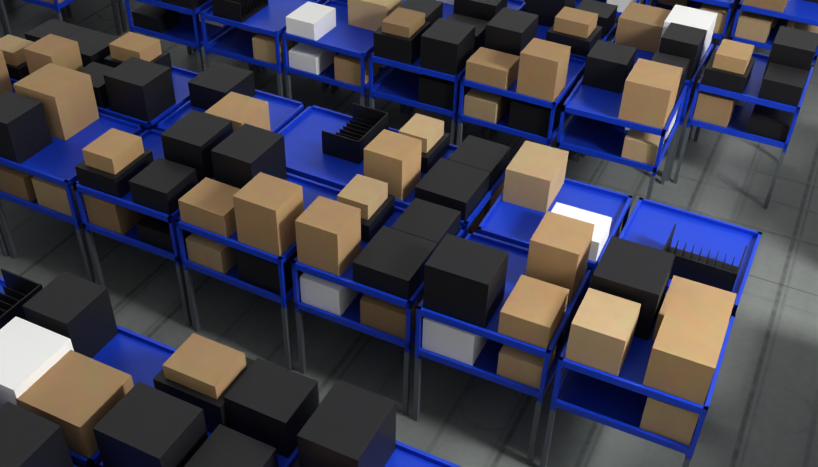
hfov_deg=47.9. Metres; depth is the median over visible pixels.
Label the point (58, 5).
pod
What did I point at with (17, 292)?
pod
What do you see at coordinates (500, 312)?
pod
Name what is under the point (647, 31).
pod
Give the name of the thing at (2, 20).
pod
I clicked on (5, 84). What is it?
pod
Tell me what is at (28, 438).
pod
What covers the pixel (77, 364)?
pod
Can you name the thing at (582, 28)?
pod
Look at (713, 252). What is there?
pod
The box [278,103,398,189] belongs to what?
pod
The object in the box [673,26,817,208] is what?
pod
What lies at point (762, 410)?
floor
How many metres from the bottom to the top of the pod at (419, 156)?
1.805 m
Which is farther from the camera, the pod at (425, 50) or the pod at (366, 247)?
the pod at (425, 50)
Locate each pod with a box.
[0,0,10,35]
[0,0,120,34]
[0,19,118,85]
[0,49,14,256]
[0,63,144,282]
[0,268,42,328]
[0,271,176,466]
[0,402,77,466]
[66,0,126,31]
[73,110,232,326]
[78,31,199,129]
[93,333,318,466]
[125,0,252,72]
[154,62,305,132]
[175,123,341,369]
[200,0,325,96]
[261,0,329,87]
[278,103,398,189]
[282,0,404,112]
[291,174,465,414]
[297,379,460,466]
[335,0,406,108]
[364,113,510,236]
[369,0,488,144]
[411,0,525,130]
[413,211,594,464]
[457,7,585,159]
[477,140,632,305]
[494,0,617,155]
[540,236,736,466]
[556,40,689,199]
[575,0,653,16]
[581,2,717,180]
[618,197,761,313]
[645,0,740,43]
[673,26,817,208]
[729,0,817,81]
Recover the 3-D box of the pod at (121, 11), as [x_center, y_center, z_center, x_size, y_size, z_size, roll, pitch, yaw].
[-4.596,-4.273,14.149,1.130,1.821,1.130,17,41,19]
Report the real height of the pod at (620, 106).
1.821 m
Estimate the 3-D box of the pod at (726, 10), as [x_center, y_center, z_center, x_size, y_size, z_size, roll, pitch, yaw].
[3.999,-3.052,13.100,1.130,1.592,1.130,18,41,19]
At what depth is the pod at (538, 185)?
8.49 m
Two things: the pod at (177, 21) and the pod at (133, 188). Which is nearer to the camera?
the pod at (133, 188)
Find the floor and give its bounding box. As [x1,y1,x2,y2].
[0,0,817,466]
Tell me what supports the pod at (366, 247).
on the floor
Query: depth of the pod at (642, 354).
7.00 m
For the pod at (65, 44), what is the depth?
10.15 m
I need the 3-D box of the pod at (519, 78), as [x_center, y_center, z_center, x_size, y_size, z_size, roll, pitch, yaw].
[1.331,-1.532,10.877,1.130,1.854,1.130,18,41,20]
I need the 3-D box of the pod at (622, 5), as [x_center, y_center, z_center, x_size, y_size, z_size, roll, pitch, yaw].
[2.929,-3.517,13.437,1.130,1.854,1.130,19,42,20]
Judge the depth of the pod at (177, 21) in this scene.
12.17 m
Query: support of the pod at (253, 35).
on the floor
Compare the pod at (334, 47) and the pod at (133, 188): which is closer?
the pod at (133, 188)
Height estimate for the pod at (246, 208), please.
1.854 m
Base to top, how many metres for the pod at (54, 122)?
1.839 m
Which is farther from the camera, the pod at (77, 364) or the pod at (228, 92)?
the pod at (228, 92)
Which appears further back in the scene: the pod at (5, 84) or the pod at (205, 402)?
the pod at (5, 84)
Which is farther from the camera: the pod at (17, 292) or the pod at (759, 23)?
the pod at (759, 23)
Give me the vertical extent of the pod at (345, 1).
1.733 m
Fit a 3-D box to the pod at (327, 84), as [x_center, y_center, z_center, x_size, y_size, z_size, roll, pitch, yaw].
[-1.362,-3.187,12.995,1.130,1.696,1.130,19,41,20]
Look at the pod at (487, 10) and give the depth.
11.29 m
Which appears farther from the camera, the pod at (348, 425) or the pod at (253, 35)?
the pod at (253, 35)
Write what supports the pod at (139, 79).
on the floor

